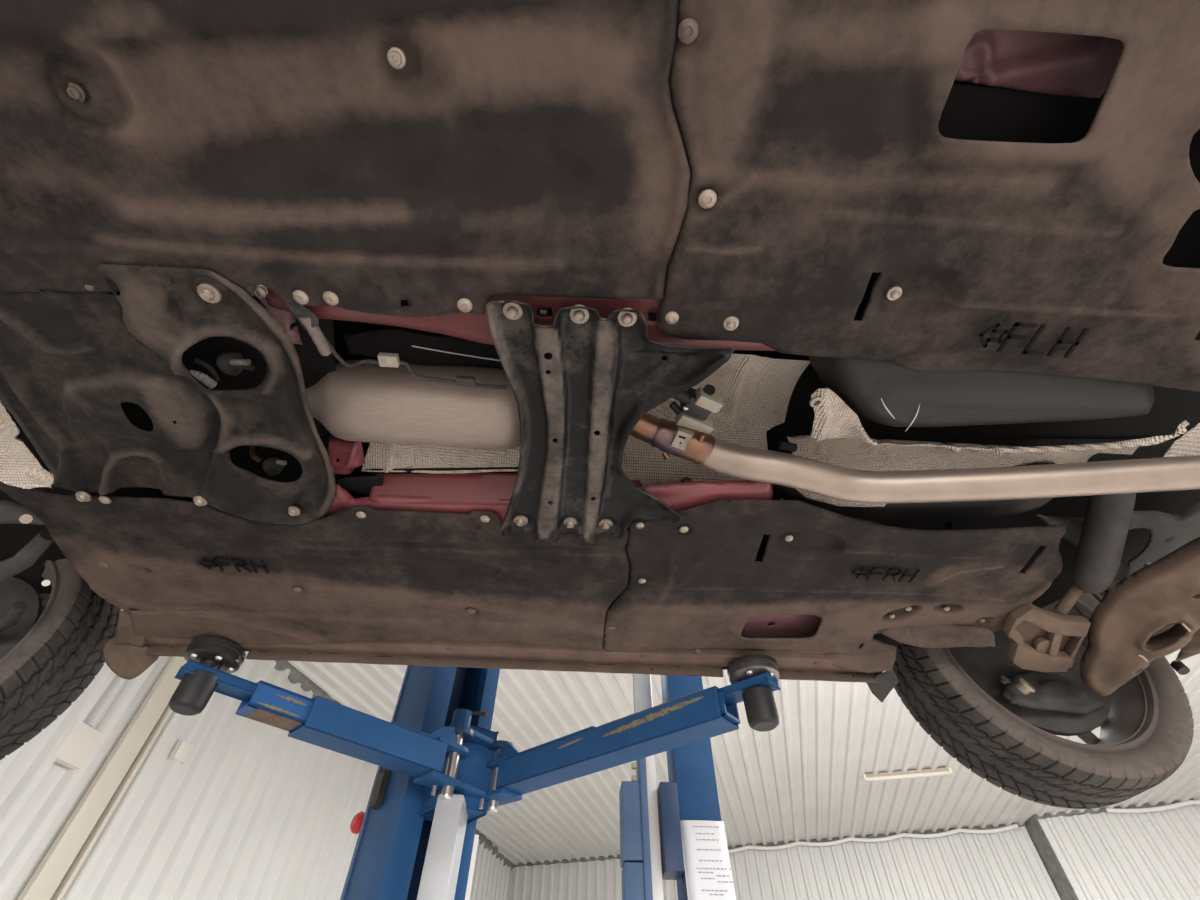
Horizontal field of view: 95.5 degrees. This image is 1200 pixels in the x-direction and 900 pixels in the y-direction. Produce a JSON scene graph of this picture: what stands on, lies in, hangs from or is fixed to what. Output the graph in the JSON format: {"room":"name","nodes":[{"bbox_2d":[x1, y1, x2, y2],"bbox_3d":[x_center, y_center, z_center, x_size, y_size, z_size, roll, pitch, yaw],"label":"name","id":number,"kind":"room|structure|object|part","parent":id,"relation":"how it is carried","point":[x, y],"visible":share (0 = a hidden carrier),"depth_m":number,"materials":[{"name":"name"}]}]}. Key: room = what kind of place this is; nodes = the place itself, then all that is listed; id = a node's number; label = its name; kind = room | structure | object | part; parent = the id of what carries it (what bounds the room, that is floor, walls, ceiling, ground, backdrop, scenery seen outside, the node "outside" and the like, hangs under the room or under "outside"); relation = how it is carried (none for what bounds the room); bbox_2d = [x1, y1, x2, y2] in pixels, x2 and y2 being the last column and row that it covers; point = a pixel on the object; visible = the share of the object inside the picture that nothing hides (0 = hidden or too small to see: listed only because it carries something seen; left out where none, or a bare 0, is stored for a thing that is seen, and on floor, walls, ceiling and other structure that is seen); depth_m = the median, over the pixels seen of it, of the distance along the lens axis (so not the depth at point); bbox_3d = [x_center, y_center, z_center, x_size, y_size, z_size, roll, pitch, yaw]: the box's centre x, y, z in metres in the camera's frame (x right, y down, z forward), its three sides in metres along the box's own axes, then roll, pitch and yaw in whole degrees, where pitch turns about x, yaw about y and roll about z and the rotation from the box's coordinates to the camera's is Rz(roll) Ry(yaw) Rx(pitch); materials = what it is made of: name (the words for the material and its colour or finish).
{"room":"auto repair garage","nodes":[
{"label":"auto repair garage","id":0,"kind":"room"},
{"bbox_2d":[0,609,510,899],"bbox_3d":[-3.988,1.712,2.649,0.056,4.300,22.975,-8,-50,7],"label":"wall","id":1,"kind":"structure","parent":0,"point":[254,811],"depth_m":4.81,"materials":[{"name":"white metal"}]},
{"bbox_2d":[52,678,124,769],"bbox_3d":[-3.758,1.684,4.418,0.052,1.586,0.260,-8,-50,7],"label":"junction box","id":2,"kind":"object","parent":1,"relation":"attached to","point":[78,744],"visible":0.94,"depth_m":3.92,"materials":[{"name":"white plastic"}]},
{"bbox_2d":[17,656,186,899],"bbox_3d":[-3.690,2.858,3.639,0.050,4.300,0.181,-8,-50,7],"label":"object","id":3,"kind":"structure","parent":1,"relation":"attached to","point":[42,885],"depth_m":4.01,"materials":[{"name":"beige metal"}]},
{"bbox_2d":[51,705,172,899],"bbox_3d":[-3.662,2.963,3.748,0.050,4.305,0.036,-8,-50,7],"label":"trim","id":4,"kind":"structure","parent":1,"relation":"attached to","point":[73,870],"depth_m":4.06,"materials":[{"name":"beige metal"}]},
{"bbox_2d":[169,692,216,763],"bbox_3d":[-3.596,2.234,5.110,0.052,1.258,0.150,-8,-50,7],"label":"junction box","id":5,"kind":"object","parent":1,"relation":"attached to","point":[182,749],"visible":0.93,"depth_m":4.68,"materials":[{"name":"white plastic"}]},
{"bbox_2d":[274,660,514,869],"bbox_3d":[-3.119,3.677,7.110,0.125,0.155,14.000,-8,-50,7],"label":"trim","id":6,"kind":"structure","parent":1,"relation":"attached to","point":[295,676],"depth_m":6.33,"materials":[{"name":"white metal"}]},
{"bbox_2d":[288,649,1199,864],"bbox_3d":[0.020,-0.485,3.524,27.980,0.038,29.000,-11,-50,10],"label":"ceiling","id":7,"kind":"structure","parent":0,"point":[801,778],"depth_m":7.95,"materials":[{"name":"white metal"}]},
{"bbox_2d":[728,824,1018,852],"bbox_3d":[4.618,7.200,10.050,5.573,0.110,0.060,-14,-51,12],"label":"cable sleeve","id":8,"kind":"object","parent":7,"relation":"attached to","point":[1013,826],"visible":0.92,"depth_m":9.93,"materials":[{"name":"white plastic"}]},
{"bbox_2d":[863,767,952,781],"bbox_3d":[4.468,4.725,7.933,1.204,0.094,0.097,-11,-50,10],"label":"lamp","id":9,"kind":"object","parent":7,"relation":"attached to","point":[939,771],"visible":1,"depth_m":7.91,"materials":[{"name":"beige plastic"}]},
{"bbox_2d":[1106,800,1199,812],"bbox_3d":[11.994,4.799,7.892,8.008,0.110,0.060,-17,-51,14],"label":"cable sleeve","id":10,"kind":"object","parent":7,"relation":"attached to","point":[1189,802],"visible":1,"depth_m":8.70,"materials":[{"name":"white plastic"}]},
{"bbox_2d":[507,826,1060,899],"bbox_3d":[2.732,9.095,8.972,9.827,4.300,0.033,-14,-51,12],"label":"wall","id":11,"kind":"structure","parent":0,"point":[1005,865],"depth_m":9.77,"materials":[{"name":"white metal"}]},
{"bbox_2d":[514,823,1025,866],"bbox_3d":[2.753,7.690,10.568,9.847,0.088,0.063,-14,-51,12],"label":"trim","id":12,"kind":"structure","parent":11,"relation":"attached to","point":[601,858],"depth_m":10.34,"materials":[{"name":"white metal"}]},
{"bbox_2d":[1036,804,1199,899],"bbox_3d":[12.003,6.223,6.387,9.980,4.300,0.033,-17,-51,14],"label":"wall","id":13,"kind":"structure","parent":0,"point":[1155,855],"depth_m":8.54,"materials":[{"name":"white metal"}]},
{"bbox_2d":[1025,814,1078,899],"bbox_3d":[7.387,7.786,7.789,0.020,4.300,0.520,-5,-49,5],"label":"trim","id":14,"kind":"structure","parent":13,"relation":"attached to","point":[1059,878],"depth_m":8.94,"materials":[{"name":"grey metal"}]},
{"bbox_2d":[1036,799,1193,818],"bbox_3d":[11.560,4.956,8.107,9.000,0.088,0.062,-17,-51,14],"label":"trim","id":15,"kind":"structure","parent":13,"relation":"attached to","point":[1145,805],"depth_m":8.99,"materials":[{"name":"white metal"}]},
{"label":"floor","id":16,"kind":"structure","parent":0,"visible":0},
{"bbox_2d":[168,637,780,899],"bbox_3d":[-0.309,1.165,1.310,1.442,3.050,1.074,3,-49,-2],"label":"lift","id":17,"kind":"object","parent":16,"relation":"on","point":[438,755],"depth_m":1.52,"materials":[{"name":"blue paint"}]},
{"bbox_3d":[-0.935,0.507,1.316,0.122,0.020,0.122,3,-49,-2],"label":"pad plate","id":18,"kind":"part","parent":17,"relation":"part of","materials":[{"name":"rubber"}]},
{"bbox_3d":[-0.794,0.655,1.375,0.074,0.060,0.190,-35,-58,27],"label":"arm","id":19,"kind":"part","parent":17,"relation":"part of","materials":[{"name":"blue paint"}]},
{"bbox_3d":[-0.777,1.279,1.865,0.147,0.065,0.073,3,-49,-2],"label":"emergency button","id":20,"kind":"part","parent":17,"relation":"part of","materials":[{"name":"red plastic"}]},
{"bbox_3d":[-0.622,0.796,1.495,0.092,0.078,0.415,-35,-58,27],"label":"lift arm","id":21,"kind":"part","parent":17,"relation":"part of","materials":[{"name":"blue paint"}]},
{"bbox_3d":[-0.776,1.430,1.544,0.005,3.050,0.020,31,-56,-24],"label":"corner trim","id":22,"kind":"part","parent":17,"relation":"part of","materials":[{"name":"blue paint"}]},
{"bbox_3d":[-0.514,0.809,1.594,0.012,0.054,0.239,-35,-58,27],"label":"guard plate","id":23,"kind":"part","parent":17,"relation":"part of","materials":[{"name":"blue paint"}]},
{"bbox_3d":[-0.608,1.445,1.555,0.122,3.050,0.020,31,-56,-24],"label":"slide plate","id":24,"kind":"part","parent":17,"relation":"part of","materials":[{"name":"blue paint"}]},
{"bbox_3d":[-0.441,1.644,0.926,0.075,1.830,0.150,3,-49,-2],"label":"plate","id":25,"kind":"part","parent":17,"relation":"part of","materials":[{"name":"grey metal"}]},
{"bbox_3d":[-0.404,0.857,1.726,0.082,0.061,0.012,3,-49,-2],"label":"lock rod","id":26,"kind":"part","parent":17,"relation":"part of","materials":[{"name":"grey metal"}]},
{"bbox_3d":[-0.161,0.865,1.639,0.429,0.054,0.012,-32,-57,25],"label":"guard plate","id":27,"kind":"part","parent":17,"relation":"part of","materials":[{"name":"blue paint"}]},
{"bbox_2d":[0,0,1199,808],"bbox_3d":[-1.012,-0.036,1.124,6.153,1.070,2.671,-7,-50,6],"label":"car","id":28,"kind":"object","parent":17,"relation":"on","point":[828,340],"visible":1,"depth_m":0.80,"materials":[{"name":"black plastic"}]},
{"bbox_3d":[-1.389,0.404,1.254,0.193,0.059,0.040,-22,-53,19],"label":"steering rod","id":29,"kind":"part","parent":28,"relation":"part of","materials":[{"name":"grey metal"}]},
{"bbox_3d":[-1.570,0.462,1.283,0.390,0.390,0.026,4,-49,-3],"label":"backing plate","id":30,"kind":"part","parent":28,"relation":"part of","materials":[{"name":"grey metal"}]},
{"bbox_3d":[-2.621,0.547,1.639,3.068,0.008,0.862,-19,-52,16],"label":"hub shadow plate","id":31,"kind":"part","parent":28,"relation":"part of","materials":[{"name":"black metal"}]},
{"bbox_3d":[-0.797,-0.070,0.879,0.375,0.033,0.417,3,-49,-2],"label":"subframe plate","id":32,"kind":"part","parent":28,"relation":"part of","materials":[{"name":"grey metal"}]},
{"bbox_2d":[0,289,343,501],"bbox_3d":[-0.961,-0.068,0.997,1.111,0.006,0.485,-1,-49,2],"label":"tray","id":33,"kind":"object","parent":28,"relation":"on","point":[316,368],"depth_m":0.95,"materials":[{"name":"black"}]},
{"bbox_3d":[-0.918,0.437,1.307,0.468,0.011,0.178,3,-49,-2],"label":"jacking plate","id":34,"kind":"part","parent":28,"relation":"part of","materials":[{"name":"brown metal"}]},
{"bbox_3d":[-0.587,-0.047,0.877,0.275,0.025,0.508,3,-49,-2],"label":"subframe plate","id":35,"kind":"part","parent":28,"relation":"part of","materials":[{"name":"grey metal"}]},
{"bbox_3d":[-0.187,0.493,1.356,1.830,0.025,0.069,3,-49,-2],"label":"sill","id":36,"kind":"part","parent":28,"relation":"part of","materials":[{"name":"paint"}]},
{"bbox_3d":[-0.091,-0.196,0.802,0.795,0.024,0.123,1,-49,0],"label":"chassis rail","id":37,"kind":"part","parent":28,"relation":"part of","materials":[{"name":"red metal"}]},
{"bbox_3d":[-0.116,0.114,1.058,0.892,0.019,0.133,-1,-49,1],"label":"chassis rail","id":38,"kind":"part","parent":28,"relation":"part of","materials":[{"name":"red metal"}]},
{"bbox_3d":[0.135,-0.075,0.969,0.024,0.018,0.014,35,-57,-26],"label":"rubber arm","id":39,"kind":"part","parent":28,"relation":"part of"},
{"bbox_3d":[0.141,-0.019,0.937,0.031,0.015,0.040,13,-50,-10],"label":"clamp plate","id":40,"kind":"part","parent":28,"relation":"part of","materials":[{"name":"metal"}]},
{"bbox_3d":[0.187,-0.102,0.933,0.020,0.022,0.015,10,-50,-8],"label":"vent knob","id":41,"kind":"part","parent":28,"relation":"part of","materials":[{"name":"black plastic"}]},
{"bbox_3d":[0.439,0.429,1.345,0.288,0.006,0.203,0,-49,1],"label":"sill","id":42,"kind":"part","parent":28,"relation":"part of","materials":[{"name":"red metal"}]},
{"bbox_3d":[0.649,0.106,1.153,0.612,0.064,0.153,-1,-49,1],"label":"fuel tank","id":43,"kind":"part","parent":28,"relation":"part of","materials":[{"name":"black plastic"}]},
{"bbox_3d":[0.656,-0.109,0.942,0.663,0.085,0.216,3,-49,-2],"label":"fuel tank","id":44,"kind":"part","parent":28,"relation":"part of","materials":[{"name":"black plastic"}]},
{"bbox_3d":[1.119,0.552,1.448,0.390,0.390,0.026,3,-49,-2],"label":"backing plate","id":45,"kind":"part","parent":28,"relation":"part of","materials":[{"name":"grey metal"}]},
{"bbox_3d":[0.506,-0.458,0.633,0.231,0.021,0.074,3,-49,-2],"label":"sill","id":46,"kind":"part","parent":28,"relation":"part of","materials":[{"name":"red metal"}]},
{"bbox_3d":[1.060,0.329,1.226,0.025,0.062,0.088,25,-53,-20],"label":"rod","id":47,"kind":"part","parent":28,"relation":"part of","materials":[{"name":"brown metal"}]},
{"bbox_3d":[1.184,0.344,1.146,0.124,0.146,0.482,12,-50,-10],"label":"control arm","id":48,"kind":"part","parent":28,"relation":"part of","materials":[{"name":"brown metal"}]},
{"bbox_3d":[1.306,0.430,1.255,0.133,0.092,0.017,-22,-53,18],"label":"spring seat","id":49,"kind":"part","parent":28,"relation":"part of","materials":[{"name":"brown metal"}]},
{"bbox_3d":[0.015,0.824,1.513,0.785,0.078,0.088,-32,-57,25],"label":"lift arm","id":50,"kind":"part","parent":17,"relation":"part of","materials":[{"name":"blue paint"}]},
{"bbox_3d":[0.300,0.644,1.354,0.060,0.060,0.070,-32,-57,25],"label":"arm","id":51,"kind":"part","parent":17,"relation":"part of","materials":[{"name":"blue paint"}]},
{"bbox_3d":[0.381,0.560,1.347,0.122,0.020,0.122,3,-49,-2],"label":"pad plate","id":52,"kind":"part","parent":17,"relation":"part of","materials":[{"name":"black rubber"}]},
{"bbox_2d":[619,674,720,899],"bbox_3d":[0.308,2.038,2.159,0.446,3.200,0.360,3,-49,-2],"label":"lift column","id":53,"kind":"structure","parent":16,"relation":"on","point":[651,848],"depth_m":2.45,"materials":[{"name":"blue metal"}]},
{"bbox_3d":[0.188,2.242,1.775,0.032,2.350,0.140,3,-49,-2],"label":"rail","id":54,"kind":"part","parent":53,"relation":"part of","materials":[{"name":"silver metal"}]},
{"bbox_2d":[680,820,735,899],"bbox_3d":[0.453,1.826,2.162,0.201,0.620,0.062,3,-49,-2],"label":"paper notice","id":55,"kind":"object","parent":53,"relation":"attached to","point":[708,874],"visible":0.99,"depth_m":2.29,"materials":[{"name":"white paper"}]},
{"bbox_2d":[693,826,733,894],"bbox_3d":[0.477,1.725,2.297,0.152,0.240,0.013,3,-49,-2],"label":"print","id":56,"kind":"object","parent":55,"relation":"attached to","point":[712,874],"depth_m":2.29,"materials":[{"name":"grey"}]}
]}

